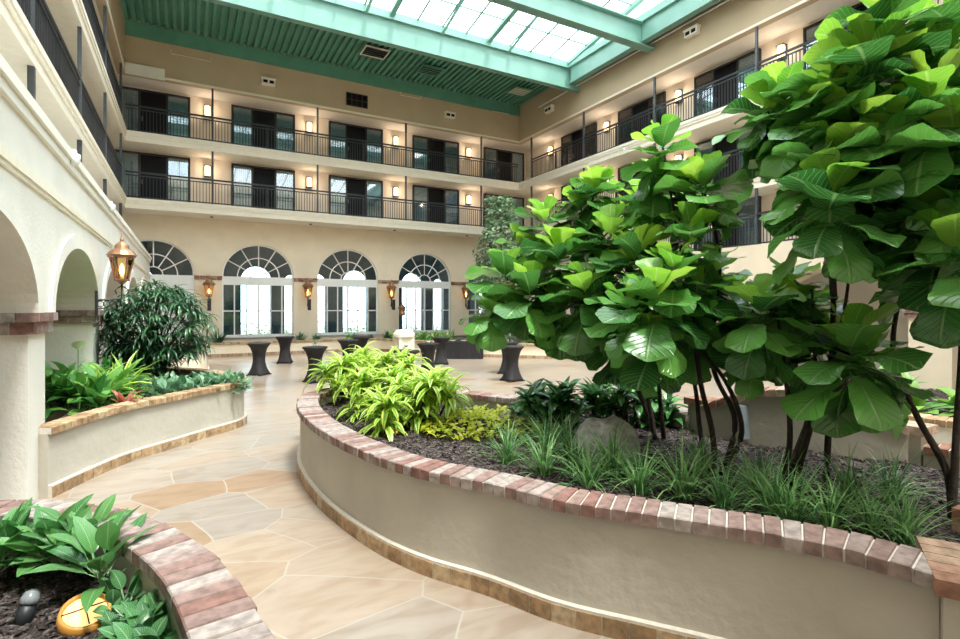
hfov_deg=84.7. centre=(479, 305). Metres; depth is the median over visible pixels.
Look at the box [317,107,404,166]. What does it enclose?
railing
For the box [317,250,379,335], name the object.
window
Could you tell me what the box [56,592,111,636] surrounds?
light
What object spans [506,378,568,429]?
leafy shrub
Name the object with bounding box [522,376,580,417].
leafy shrub
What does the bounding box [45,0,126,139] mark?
trim
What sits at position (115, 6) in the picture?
wall
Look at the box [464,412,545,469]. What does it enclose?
grass tuft
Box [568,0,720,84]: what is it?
trim
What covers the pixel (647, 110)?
railing
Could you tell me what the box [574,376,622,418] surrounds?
leafy shrub
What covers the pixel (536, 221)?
railing
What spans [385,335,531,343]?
mulch
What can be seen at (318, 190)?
railing
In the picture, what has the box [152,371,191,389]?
trailing plant
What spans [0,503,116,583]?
aglaonema
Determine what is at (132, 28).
trim
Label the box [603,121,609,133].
wall sconce
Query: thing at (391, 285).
wall lantern
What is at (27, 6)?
railing
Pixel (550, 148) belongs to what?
wall sconce
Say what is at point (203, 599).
planter
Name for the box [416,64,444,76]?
ceiling vent
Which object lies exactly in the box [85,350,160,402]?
dracaena
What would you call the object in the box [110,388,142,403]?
bromeliad
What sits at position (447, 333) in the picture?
leafy plant
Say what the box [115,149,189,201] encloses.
door
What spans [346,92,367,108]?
air vent
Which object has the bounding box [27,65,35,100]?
post
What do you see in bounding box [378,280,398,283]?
trim
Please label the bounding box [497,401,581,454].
grass tuft
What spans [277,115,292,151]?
curtain
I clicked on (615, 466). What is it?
grass tuft
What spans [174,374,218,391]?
trailing plant
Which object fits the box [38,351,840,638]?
floor
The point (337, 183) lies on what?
pane
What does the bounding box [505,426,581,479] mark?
grass tuft
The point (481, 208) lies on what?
railing
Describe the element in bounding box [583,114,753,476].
fig tree
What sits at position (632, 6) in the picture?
window
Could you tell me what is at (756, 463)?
grass tuft
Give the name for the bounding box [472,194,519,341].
tree
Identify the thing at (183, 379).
trailing plant
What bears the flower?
part of the leafy plant at (77, 373)
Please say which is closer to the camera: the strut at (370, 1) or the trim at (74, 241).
the trim at (74, 241)
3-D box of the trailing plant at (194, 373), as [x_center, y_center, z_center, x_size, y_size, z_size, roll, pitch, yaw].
[-5.621,1.499,10.531,0.828,0.440,0.888,0,0,-29]
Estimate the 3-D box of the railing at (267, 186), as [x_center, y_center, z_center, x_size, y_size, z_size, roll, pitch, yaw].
[-10.331,-5.910,25.556,4.792,2.480,0.084,0,0,-29]
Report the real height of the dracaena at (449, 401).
0.979 m
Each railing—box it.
[17,0,34,31]
[35,0,81,115]
[82,0,106,70]
[82,80,106,160]
[107,49,121,113]
[107,133,121,187]
[125,89,213,141]
[125,151,213,203]
[212,91,316,154]
[212,152,316,212]
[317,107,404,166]
[317,165,404,219]
[405,123,480,176]
[405,176,480,225]
[480,137,517,182]
[480,186,505,226]
[531,137,582,177]
[531,186,580,225]
[583,107,652,158]
[583,168,635,203]
[653,64,754,123]
[653,143,743,185]
[659,213,754,250]
[755,18,910,71]
[755,188,798,244]
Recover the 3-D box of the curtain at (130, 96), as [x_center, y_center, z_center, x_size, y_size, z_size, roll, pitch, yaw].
[-16.037,-8.740,23.982,0.800,2.220,0.036,0,0,-29]
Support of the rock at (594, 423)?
on the mulch at (447, 449)
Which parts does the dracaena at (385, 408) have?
stem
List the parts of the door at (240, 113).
frame, frame, frame, frame, frame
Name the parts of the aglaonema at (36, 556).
stem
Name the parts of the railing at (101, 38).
rail, rail, post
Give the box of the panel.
[125,62,164,80]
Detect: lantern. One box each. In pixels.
[95,234,136,316]
[203,276,215,310]
[303,279,312,309]
[386,279,396,309]
[398,303,405,315]
[461,283,469,309]
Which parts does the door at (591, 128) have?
frame, pane, frame, frame, pane, frame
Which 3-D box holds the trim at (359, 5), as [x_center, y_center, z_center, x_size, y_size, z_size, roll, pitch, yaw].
[2.410,-12.435,11.432,19.220,0.330,25.660,0,0,-29]
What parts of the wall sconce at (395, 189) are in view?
lamp shade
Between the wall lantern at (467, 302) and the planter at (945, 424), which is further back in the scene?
the wall lantern at (467, 302)
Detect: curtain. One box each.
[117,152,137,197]
[122,89,137,130]
[168,96,187,136]
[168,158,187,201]
[234,107,250,146]
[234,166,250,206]
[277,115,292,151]
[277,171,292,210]
[331,123,344,158]
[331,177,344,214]
[367,129,380,163]
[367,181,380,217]
[414,137,426,168]
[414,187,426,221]
[446,143,456,173]
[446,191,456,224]
[485,149,495,178]
[512,154,521,182]
[512,198,521,225]
[697,142,711,185]
[697,223,711,248]
[739,54,754,97]
[739,130,751,168]
[739,197,754,245]
[807,25,818,66]
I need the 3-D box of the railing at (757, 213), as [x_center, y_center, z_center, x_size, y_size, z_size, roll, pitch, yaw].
[11.129,-3.410,16.969,0.084,2.480,4.792,0,0,-29]
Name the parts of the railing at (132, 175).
rail, rail, rail, post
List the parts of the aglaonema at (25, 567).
stem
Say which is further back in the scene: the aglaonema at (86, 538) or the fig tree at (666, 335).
the fig tree at (666, 335)
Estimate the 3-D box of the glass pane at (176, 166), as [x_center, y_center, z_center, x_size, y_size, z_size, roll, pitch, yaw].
[-14.288,-5.840,24.951,0.800,2.220,0.036,0,0,-29]
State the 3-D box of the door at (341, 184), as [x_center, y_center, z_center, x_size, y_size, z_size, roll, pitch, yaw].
[-6.818,-5.860,29.069,3.000,2.380,0.140,0,0,-29]
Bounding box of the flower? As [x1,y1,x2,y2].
[71,341,85,365]
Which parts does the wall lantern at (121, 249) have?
pane, lantern frame, flame bulb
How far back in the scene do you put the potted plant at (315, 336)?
27.36 m
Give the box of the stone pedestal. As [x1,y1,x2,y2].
[392,329,415,364]
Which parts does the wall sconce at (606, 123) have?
lamp shade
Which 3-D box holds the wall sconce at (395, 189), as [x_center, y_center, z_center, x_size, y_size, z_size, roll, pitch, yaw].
[-4.808,-6.520,30.126,0.320,0.560,0.260,0,0,-29]
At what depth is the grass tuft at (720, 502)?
4.31 m
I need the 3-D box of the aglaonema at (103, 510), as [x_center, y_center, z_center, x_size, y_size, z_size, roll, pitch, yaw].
[-2.603,1.536,3.443,0.644,0.549,0.646,0,0,-29]
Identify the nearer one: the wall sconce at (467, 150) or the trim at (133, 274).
the trim at (133, 274)
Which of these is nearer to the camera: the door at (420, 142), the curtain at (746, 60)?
the curtain at (746, 60)
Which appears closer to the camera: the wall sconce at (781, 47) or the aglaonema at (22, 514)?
the aglaonema at (22, 514)
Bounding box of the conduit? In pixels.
[171,53,211,61]
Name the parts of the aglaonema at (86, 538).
stem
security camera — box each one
[70,149,80,165]
[109,201,115,211]
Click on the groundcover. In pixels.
(480, 414)
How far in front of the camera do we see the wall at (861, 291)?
18.37 m
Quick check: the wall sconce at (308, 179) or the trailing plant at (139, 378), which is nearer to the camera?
the trailing plant at (139, 378)
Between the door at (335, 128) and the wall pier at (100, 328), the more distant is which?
the door at (335, 128)
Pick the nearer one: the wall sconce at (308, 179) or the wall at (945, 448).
the wall at (945, 448)
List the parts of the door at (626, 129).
frame, pane, frame, frame, frame, pane, frame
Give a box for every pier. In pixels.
[45,310,105,422]
[99,309,122,367]
[684,395,717,430]
[901,309,957,389]
[906,420,937,465]
[916,536,959,638]
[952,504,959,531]
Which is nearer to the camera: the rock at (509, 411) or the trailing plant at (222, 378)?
the rock at (509, 411)
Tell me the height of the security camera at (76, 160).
0.230 m
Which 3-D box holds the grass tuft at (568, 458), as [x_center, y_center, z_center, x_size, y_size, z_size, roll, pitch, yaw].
[0.966,1.444,5.467,1.026,0.584,0.920,0,0,-18]
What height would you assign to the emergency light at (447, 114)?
0.310 m
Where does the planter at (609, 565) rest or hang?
on the floor
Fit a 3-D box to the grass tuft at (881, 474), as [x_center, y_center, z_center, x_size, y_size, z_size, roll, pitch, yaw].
[3.521,1.439,4.494,1.054,0.600,0.945,0,0,35]
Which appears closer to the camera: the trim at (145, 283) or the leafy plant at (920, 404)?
the leafy plant at (920, 404)
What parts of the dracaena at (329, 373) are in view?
stem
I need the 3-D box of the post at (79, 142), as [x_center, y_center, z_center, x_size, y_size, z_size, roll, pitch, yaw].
[-10.270,-3.250,13.515,0.100,2.000,0.100,0,0,-29]
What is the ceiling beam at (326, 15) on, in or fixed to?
attached to the wall at (115, 6)
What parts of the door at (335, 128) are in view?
frame, frame, frame, frame, frame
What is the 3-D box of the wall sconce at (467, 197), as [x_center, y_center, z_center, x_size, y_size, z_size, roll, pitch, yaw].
[-0.698,-6.520,32.405,0.320,0.560,0.260,0,0,-29]
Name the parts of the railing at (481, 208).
post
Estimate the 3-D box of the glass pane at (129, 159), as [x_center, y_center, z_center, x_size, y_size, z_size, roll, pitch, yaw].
[-16.037,-5.840,23.982,0.800,2.220,0.036,0,0,-29]
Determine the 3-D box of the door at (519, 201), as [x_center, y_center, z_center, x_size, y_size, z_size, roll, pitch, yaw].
[1.552,-5.860,33.709,3.000,2.380,0.140,0,0,-29]
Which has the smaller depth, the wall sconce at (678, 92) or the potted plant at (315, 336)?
the wall sconce at (678, 92)
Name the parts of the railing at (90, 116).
rail, rail, post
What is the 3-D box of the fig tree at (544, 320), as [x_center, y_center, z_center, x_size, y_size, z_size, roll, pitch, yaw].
[1.256,-0.084,6.514,2.876,3.517,2.062,0,0,12]
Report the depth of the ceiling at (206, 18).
24.93 m
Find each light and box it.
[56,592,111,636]
[260,76,275,86]
[444,111,455,118]
[544,104,554,113]
[683,23,700,39]
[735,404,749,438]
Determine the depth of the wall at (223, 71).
26.38 m
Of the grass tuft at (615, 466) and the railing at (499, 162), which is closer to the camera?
the grass tuft at (615, 466)
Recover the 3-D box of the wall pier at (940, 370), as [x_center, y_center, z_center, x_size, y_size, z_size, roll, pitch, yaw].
[12.231,1.231,14.155,0.920,2.298,1.180,0,0,-29]
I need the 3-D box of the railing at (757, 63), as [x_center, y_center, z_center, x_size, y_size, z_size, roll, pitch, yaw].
[11.129,-8.810,16.969,0.084,2.480,4.792,0,0,-29]
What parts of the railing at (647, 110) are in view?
post, rail, rail, rail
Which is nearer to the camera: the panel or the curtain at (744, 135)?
the curtain at (744, 135)
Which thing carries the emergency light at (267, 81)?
attached to the wall at (223, 71)
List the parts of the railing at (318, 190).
post, rail, rail, rail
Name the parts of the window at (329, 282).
frame, frame, frame, sill, frame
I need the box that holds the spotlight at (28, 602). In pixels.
[13,588,40,625]
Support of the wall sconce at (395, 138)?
attached to the wall at (208, 244)
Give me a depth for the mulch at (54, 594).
3.15 m
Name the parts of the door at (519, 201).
frame, frame, frame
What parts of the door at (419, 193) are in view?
frame, frame, frame, frame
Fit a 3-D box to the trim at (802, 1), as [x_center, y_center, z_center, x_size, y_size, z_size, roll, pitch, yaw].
[1.143,-10.115,13.954,20.270,0.090,31.300,0,0,-29]
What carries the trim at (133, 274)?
attached to the wall at (48, 226)
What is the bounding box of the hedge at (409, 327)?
[241,319,440,334]
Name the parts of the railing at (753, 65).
post, rail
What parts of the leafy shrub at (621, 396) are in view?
stem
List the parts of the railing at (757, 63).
post, rail, rail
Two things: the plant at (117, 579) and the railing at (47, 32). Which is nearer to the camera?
the plant at (117, 579)
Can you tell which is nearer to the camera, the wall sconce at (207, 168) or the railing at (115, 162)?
the railing at (115, 162)
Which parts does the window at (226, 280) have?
frame, frame, frame, sill, frame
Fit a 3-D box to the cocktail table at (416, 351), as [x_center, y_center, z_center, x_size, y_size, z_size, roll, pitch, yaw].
[-2.134,1.827,15.200,0.780,1.105,0.780,0,0,-18]
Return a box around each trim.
[0,0,126,206]
[0,53,151,262]
[0,143,150,276]
[0,186,43,312]
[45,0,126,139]
[49,234,100,311]
[102,261,124,309]
[106,0,808,142]
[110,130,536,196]
[116,197,513,238]
[125,19,519,115]
[126,270,138,303]
[139,277,146,297]
[194,275,221,279]
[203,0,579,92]
[293,278,317,281]
[330,0,672,65]
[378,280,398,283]
[451,282,466,284]
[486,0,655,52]
[519,37,959,192]
[535,177,778,236]
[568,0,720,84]
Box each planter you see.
[0,499,274,638]
[38,367,246,497]
[164,343,209,368]
[208,338,553,358]
[296,386,939,638]
[908,413,952,443]
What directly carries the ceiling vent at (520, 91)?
in the ceiling at (206, 18)
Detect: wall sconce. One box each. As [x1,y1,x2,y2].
[204,104,210,115]
[204,165,210,177]
[306,121,312,131]
[306,176,312,187]
[393,135,398,145]
[393,186,398,196]
[465,148,471,156]
[465,195,471,204]
[548,146,553,156]
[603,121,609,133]
[674,89,682,103]
[674,154,682,159]
[776,43,786,61]
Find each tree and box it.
[459,165,704,439]
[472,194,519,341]
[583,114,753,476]
[709,256,934,489]
[712,0,959,499]
[851,0,959,519]
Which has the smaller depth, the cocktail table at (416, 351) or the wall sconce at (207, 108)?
the cocktail table at (416, 351)
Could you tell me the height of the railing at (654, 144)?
2.480 m
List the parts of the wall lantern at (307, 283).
lantern frame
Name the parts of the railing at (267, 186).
post, rail, rail, rail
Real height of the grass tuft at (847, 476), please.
0.641 m
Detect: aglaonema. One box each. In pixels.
[0,493,98,578]
[0,497,43,576]
[0,502,43,572]
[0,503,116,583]
[21,505,160,612]
[24,494,131,575]
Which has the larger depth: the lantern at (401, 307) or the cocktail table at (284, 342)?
the lantern at (401, 307)
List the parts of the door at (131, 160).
frame, frame, frame, frame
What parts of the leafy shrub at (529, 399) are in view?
stem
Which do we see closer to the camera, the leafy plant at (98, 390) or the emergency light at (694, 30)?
the leafy plant at (98, 390)
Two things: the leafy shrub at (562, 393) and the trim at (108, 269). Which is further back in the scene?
the trim at (108, 269)
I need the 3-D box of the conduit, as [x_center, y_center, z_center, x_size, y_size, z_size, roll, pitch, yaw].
[-13.088,-11.345,23.901,1.635,0.197,0.040,0,0,-29]
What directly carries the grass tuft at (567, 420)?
on the mulch at (447, 449)
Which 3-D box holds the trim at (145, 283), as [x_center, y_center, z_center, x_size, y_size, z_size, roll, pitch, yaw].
[-13.422,-0.530,21.053,0.035,1.220,4.300,0,0,-29]
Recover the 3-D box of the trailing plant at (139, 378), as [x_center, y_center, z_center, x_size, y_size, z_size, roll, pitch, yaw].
[-6.190,1.510,9.922,0.945,0.424,0.961,0,0,-29]
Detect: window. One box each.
[137,239,193,339]
[221,245,295,337]
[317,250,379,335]
[364,0,644,64]
[398,254,451,332]
[468,257,489,322]
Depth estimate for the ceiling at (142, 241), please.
31.71 m
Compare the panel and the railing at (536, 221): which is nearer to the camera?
the panel
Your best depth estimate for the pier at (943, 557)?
2.85 m
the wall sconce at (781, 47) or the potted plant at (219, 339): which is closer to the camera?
the wall sconce at (781, 47)
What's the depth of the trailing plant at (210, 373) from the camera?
10.17 m
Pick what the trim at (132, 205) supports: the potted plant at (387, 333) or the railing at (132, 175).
the railing at (132, 175)
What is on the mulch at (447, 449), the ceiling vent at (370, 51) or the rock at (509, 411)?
the rock at (509, 411)
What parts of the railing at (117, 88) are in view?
rail, post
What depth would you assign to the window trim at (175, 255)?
33.45 m
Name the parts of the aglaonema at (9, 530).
stem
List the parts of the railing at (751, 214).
rail, rail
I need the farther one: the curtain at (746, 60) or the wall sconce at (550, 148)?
the wall sconce at (550, 148)
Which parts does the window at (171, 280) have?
panel, frame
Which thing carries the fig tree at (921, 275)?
on the mulch at (447, 449)
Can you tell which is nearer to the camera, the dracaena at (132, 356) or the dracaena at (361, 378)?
the dracaena at (361, 378)
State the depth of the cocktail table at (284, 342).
21.80 m
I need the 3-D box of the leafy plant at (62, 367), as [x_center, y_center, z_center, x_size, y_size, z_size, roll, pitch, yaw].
[-7.512,1.347,9.588,1.648,0.822,1.523,0,0,-29]
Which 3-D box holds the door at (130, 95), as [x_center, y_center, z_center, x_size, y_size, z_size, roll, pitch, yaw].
[-15.153,-8.760,24.449,3.000,2.380,0.140,0,0,-29]
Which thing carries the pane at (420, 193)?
hanging from the door at (419, 193)
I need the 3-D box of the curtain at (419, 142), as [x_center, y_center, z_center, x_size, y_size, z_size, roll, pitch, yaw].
[-3.487,-8.740,30.939,0.800,2.220,0.036,0,0,-29]
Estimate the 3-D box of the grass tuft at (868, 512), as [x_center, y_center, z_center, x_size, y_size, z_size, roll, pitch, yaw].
[2.819,1.454,3.846,0.761,0.516,0.806,0,0,-14]
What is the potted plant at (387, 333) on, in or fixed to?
on the mulch at (461, 337)
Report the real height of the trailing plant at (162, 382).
0.444 m
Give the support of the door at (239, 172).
in the wall at (208, 244)
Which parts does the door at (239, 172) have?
frame, frame, frame, frame, frame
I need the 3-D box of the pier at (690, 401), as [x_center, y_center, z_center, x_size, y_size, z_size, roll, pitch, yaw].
[2.977,1.805,7.047,0.332,1.150,0.340,0,0,-29]
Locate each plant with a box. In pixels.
[45,360,84,401]
[45,361,144,414]
[45,365,124,415]
[45,367,110,418]
[67,366,149,399]
[89,357,152,391]
[93,569,147,621]
[93,600,165,638]
[97,589,161,638]
[113,615,178,638]
[116,600,176,638]
[126,375,172,395]
[133,610,169,638]
[135,377,186,397]
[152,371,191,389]
[154,375,195,395]
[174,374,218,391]
[186,371,217,386]
[189,371,226,387]
[209,329,228,342]
[211,371,244,393]
[214,368,252,389]
[216,372,261,393]
[293,332,306,339]
[310,334,321,339]
[379,329,392,337]
[414,330,432,342]
[429,331,445,340]
[439,329,458,340]
[901,372,953,417]
[933,386,954,415]
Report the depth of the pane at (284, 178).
27.30 m
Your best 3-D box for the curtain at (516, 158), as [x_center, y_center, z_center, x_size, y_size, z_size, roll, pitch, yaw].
[2.417,-8.740,34.211,0.800,2.220,0.036,0,0,-29]
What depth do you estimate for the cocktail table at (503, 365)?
18.43 m
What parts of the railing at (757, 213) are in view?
post, rail, rail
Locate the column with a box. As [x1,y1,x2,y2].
[0,312,57,500]
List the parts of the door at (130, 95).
frame, frame, frame, frame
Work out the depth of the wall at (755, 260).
18.11 m
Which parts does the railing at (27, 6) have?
post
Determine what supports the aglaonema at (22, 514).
on the mulch at (54, 594)
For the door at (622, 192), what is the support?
in the wall at (792, 39)
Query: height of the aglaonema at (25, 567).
0.523 m
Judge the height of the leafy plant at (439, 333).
0.786 m
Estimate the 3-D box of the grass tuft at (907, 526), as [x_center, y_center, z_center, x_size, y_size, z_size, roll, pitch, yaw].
[2.978,1.478,3.691,0.824,0.505,0.839,0,0,20]
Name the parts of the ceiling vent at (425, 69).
vent frame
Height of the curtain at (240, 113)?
2.220 m
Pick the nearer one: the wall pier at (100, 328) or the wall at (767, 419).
the wall at (767, 419)
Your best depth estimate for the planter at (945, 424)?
6.75 m
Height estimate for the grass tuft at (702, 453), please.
0.702 m
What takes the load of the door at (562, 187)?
in the wall at (792, 39)
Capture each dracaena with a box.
[62,353,159,403]
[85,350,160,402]
[301,348,376,403]
[330,341,383,377]
[331,359,413,422]
[345,364,454,441]
[365,345,431,387]
[372,363,476,434]
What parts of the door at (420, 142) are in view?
frame, frame, frame, frame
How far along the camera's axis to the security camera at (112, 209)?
11.43 m
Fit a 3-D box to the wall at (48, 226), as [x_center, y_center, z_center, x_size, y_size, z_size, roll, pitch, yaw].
[-7.848,-1.025,9.827,1.100,2.210,32.800,0,0,-29]
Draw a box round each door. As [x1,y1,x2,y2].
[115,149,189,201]
[122,86,189,136]
[231,104,294,151]
[231,163,294,210]
[329,121,382,163]
[329,175,382,217]
[412,135,458,173]
[412,185,458,224]
[483,147,523,182]
[483,193,523,228]
[561,122,596,165]
[561,184,596,214]
[618,91,665,144]
[618,155,665,203]
[694,48,760,115]
[694,130,751,185]
[694,196,760,248]
[803,2,867,69]
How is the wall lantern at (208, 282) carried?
attached to the wall at (208, 244)
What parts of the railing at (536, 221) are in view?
post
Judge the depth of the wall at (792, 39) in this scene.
24.02 m
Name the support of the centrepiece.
on the cocktail table at (344, 343)
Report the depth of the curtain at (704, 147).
22.56 m
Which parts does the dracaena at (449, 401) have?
stem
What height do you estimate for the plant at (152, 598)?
0.268 m
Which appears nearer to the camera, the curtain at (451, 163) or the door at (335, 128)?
the door at (335, 128)
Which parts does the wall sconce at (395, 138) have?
lamp shade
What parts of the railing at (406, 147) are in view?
post, rail, rail, rail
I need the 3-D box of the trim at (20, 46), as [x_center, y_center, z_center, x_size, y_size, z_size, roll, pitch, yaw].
[-8.346,-4.470,8.694,1.570,0.440,31.300,0,0,-29]
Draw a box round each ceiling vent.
[360,45,389,59]
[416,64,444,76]
[506,86,533,96]
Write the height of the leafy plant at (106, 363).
0.787 m
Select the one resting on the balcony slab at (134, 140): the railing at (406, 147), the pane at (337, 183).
the railing at (406, 147)
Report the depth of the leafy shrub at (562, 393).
7.02 m
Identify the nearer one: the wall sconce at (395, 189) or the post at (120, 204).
the post at (120, 204)
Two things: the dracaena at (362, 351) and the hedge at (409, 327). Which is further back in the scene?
the hedge at (409, 327)
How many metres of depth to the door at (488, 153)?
33.74 m
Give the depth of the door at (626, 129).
25.94 m
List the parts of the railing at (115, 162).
rail, post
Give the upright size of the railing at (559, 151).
2.480 m
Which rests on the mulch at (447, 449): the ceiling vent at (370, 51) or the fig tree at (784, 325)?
the fig tree at (784, 325)
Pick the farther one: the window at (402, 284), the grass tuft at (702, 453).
the window at (402, 284)
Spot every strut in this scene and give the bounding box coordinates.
[365,0,372,13]
[441,0,464,34]
[508,16,537,52]
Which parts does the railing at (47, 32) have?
rail, rail, post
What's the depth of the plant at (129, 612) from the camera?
2.79 m
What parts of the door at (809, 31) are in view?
frame, frame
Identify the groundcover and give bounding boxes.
[420,403,543,440]
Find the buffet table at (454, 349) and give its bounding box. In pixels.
[446,341,483,358]
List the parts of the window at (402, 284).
frame, frame, frame, sill, frame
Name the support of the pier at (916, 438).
on the floor
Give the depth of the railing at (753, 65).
21.09 m
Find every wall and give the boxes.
[0,93,149,312]
[95,0,124,71]
[114,84,525,342]
[117,18,521,144]
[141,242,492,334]
[497,241,823,335]
[519,0,818,143]
[526,0,942,264]
[613,273,907,368]
[700,386,908,462]
[923,442,959,474]
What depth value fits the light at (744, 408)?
6.37 m
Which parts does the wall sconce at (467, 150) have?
lamp shade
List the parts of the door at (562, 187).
pane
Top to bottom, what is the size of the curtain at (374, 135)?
2.220 m
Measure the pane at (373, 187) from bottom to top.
2.220 m
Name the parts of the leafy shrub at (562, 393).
stem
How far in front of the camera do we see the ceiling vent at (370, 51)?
25.34 m
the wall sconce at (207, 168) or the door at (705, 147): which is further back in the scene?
the wall sconce at (207, 168)
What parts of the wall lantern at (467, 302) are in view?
lantern frame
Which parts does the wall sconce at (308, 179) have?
lamp shade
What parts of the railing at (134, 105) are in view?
rail, rail, rail, post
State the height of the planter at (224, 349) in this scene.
0.664 m
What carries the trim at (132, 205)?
attached to the wall at (208, 244)
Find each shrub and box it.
[95,279,219,382]
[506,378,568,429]
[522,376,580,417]
[534,379,594,428]
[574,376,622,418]
[599,383,668,425]
[621,386,689,427]
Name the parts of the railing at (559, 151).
post, rail, rail, rail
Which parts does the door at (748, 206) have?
frame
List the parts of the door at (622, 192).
frame, pane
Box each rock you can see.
[499,406,531,429]
[572,416,640,467]
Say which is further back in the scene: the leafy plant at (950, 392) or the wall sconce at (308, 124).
the wall sconce at (308, 124)
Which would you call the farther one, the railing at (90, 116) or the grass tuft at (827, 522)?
the railing at (90, 116)
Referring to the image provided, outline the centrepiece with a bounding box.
[342,333,353,339]
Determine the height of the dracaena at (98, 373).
1.118 m
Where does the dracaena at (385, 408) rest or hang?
on the mulch at (447, 449)
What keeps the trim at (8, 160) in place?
attached to the wall at (48, 226)
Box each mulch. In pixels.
[0,554,163,638]
[61,374,225,417]
[320,400,959,547]
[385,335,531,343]
[919,388,953,416]
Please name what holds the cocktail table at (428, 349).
on the floor
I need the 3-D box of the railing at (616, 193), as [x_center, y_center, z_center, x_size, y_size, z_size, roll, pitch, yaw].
[6.523,-5.910,25.278,0.084,2.480,4.792,0,0,-29]
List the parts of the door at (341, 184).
frame, frame, frame, frame, frame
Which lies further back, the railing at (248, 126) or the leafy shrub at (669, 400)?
the railing at (248, 126)
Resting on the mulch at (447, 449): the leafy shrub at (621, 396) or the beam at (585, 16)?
the leafy shrub at (621, 396)
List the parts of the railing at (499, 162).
post, rail, rail, rail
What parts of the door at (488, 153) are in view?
frame, frame, frame, frame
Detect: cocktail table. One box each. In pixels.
[246,342,271,375]
[275,336,294,363]
[302,346,327,383]
[337,339,358,365]
[352,336,369,353]
[393,349,418,383]
[416,343,438,375]
[432,337,449,364]
[497,341,518,373]
[499,345,524,382]
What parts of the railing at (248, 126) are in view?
rail, rail, rail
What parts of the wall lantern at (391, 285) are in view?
lantern frame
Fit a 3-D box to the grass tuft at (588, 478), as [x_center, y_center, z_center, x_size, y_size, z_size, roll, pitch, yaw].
[0.969,1.431,4.795,1.004,0.663,1.026,0,0,-29]
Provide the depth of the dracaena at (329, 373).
9.02 m
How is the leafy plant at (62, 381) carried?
on the mulch at (125, 395)
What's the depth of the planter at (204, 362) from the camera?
17.39 m
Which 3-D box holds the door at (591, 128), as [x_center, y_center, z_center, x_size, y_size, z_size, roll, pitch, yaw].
[5.562,-8.760,29.837,0.140,2.380,3.000,0,0,-29]
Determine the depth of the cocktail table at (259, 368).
18.00 m
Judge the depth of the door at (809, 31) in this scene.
18.66 m
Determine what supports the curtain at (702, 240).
hanging from the door at (748, 206)
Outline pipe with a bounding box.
[538,0,728,107]
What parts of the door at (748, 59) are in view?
frame, pane, frame, frame, frame, pane, frame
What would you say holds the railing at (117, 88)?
on the trim at (67, 15)
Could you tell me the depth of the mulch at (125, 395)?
9.10 m
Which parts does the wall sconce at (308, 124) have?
lamp shade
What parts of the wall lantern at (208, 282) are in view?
lantern frame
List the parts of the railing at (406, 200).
post, rail, rail, rail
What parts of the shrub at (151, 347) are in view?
stem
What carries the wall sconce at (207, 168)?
attached to the wall at (208, 244)
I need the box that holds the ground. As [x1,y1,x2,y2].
[241,326,440,334]
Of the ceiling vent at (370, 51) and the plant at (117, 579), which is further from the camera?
the ceiling vent at (370, 51)
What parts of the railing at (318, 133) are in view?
post, rail, rail, rail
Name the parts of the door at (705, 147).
frame, frame, frame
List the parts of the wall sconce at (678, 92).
lamp shade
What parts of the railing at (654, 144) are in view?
rail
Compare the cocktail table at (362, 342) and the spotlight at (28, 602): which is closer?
the spotlight at (28, 602)
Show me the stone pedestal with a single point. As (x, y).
(402, 337)
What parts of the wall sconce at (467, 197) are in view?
lamp shade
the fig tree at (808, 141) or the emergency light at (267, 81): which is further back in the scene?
the emergency light at (267, 81)
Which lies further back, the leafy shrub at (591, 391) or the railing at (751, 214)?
the railing at (751, 214)
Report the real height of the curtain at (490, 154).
2.220 m
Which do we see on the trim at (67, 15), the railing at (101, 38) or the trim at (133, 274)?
the railing at (101, 38)
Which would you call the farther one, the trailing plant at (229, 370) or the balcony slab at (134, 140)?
the balcony slab at (134, 140)
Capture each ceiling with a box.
[92,0,858,152]
[121,0,549,105]
[142,241,490,258]
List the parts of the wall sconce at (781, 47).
lamp shade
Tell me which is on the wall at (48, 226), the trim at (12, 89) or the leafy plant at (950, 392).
the trim at (12, 89)
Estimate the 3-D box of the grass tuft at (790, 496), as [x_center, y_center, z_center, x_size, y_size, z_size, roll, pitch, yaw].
[2.421,1.438,4.043,1.023,0.616,1.005,0,0,0]
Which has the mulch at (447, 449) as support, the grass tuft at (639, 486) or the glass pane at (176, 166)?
the grass tuft at (639, 486)
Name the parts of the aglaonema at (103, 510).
stem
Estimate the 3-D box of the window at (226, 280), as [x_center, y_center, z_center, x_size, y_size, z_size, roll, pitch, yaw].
[-11.237,-0.765,26.769,3.520,4.690,0.320,0,0,-29]
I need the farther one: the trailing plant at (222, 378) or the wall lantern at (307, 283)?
the wall lantern at (307, 283)
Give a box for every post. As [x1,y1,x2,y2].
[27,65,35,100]
[77,140,81,162]
[103,179,106,195]
[119,203,121,216]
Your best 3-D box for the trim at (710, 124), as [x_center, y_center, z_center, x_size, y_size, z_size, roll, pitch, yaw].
[10.633,-7.370,19.214,1.570,0.440,31.300,0,0,-29]
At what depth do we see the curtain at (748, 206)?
20.83 m
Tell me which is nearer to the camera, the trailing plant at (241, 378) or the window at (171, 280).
the trailing plant at (241, 378)
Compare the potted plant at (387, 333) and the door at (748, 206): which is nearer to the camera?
the door at (748, 206)
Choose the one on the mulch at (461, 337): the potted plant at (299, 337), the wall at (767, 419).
the potted plant at (299, 337)
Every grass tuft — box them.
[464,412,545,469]
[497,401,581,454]
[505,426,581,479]
[530,403,582,446]
[538,416,604,477]
[543,433,651,493]
[554,418,657,479]
[581,432,693,499]
[617,427,756,509]
[653,421,749,488]
[668,453,773,510]
[706,449,848,518]
[708,438,807,492]
[729,450,867,524]
[769,460,904,539]
[785,436,936,519]
[808,466,939,544]
[830,440,958,513]
[845,474,958,546]
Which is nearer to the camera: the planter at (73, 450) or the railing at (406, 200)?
the planter at (73, 450)
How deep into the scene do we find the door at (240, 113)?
26.76 m
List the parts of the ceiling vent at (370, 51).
vent frame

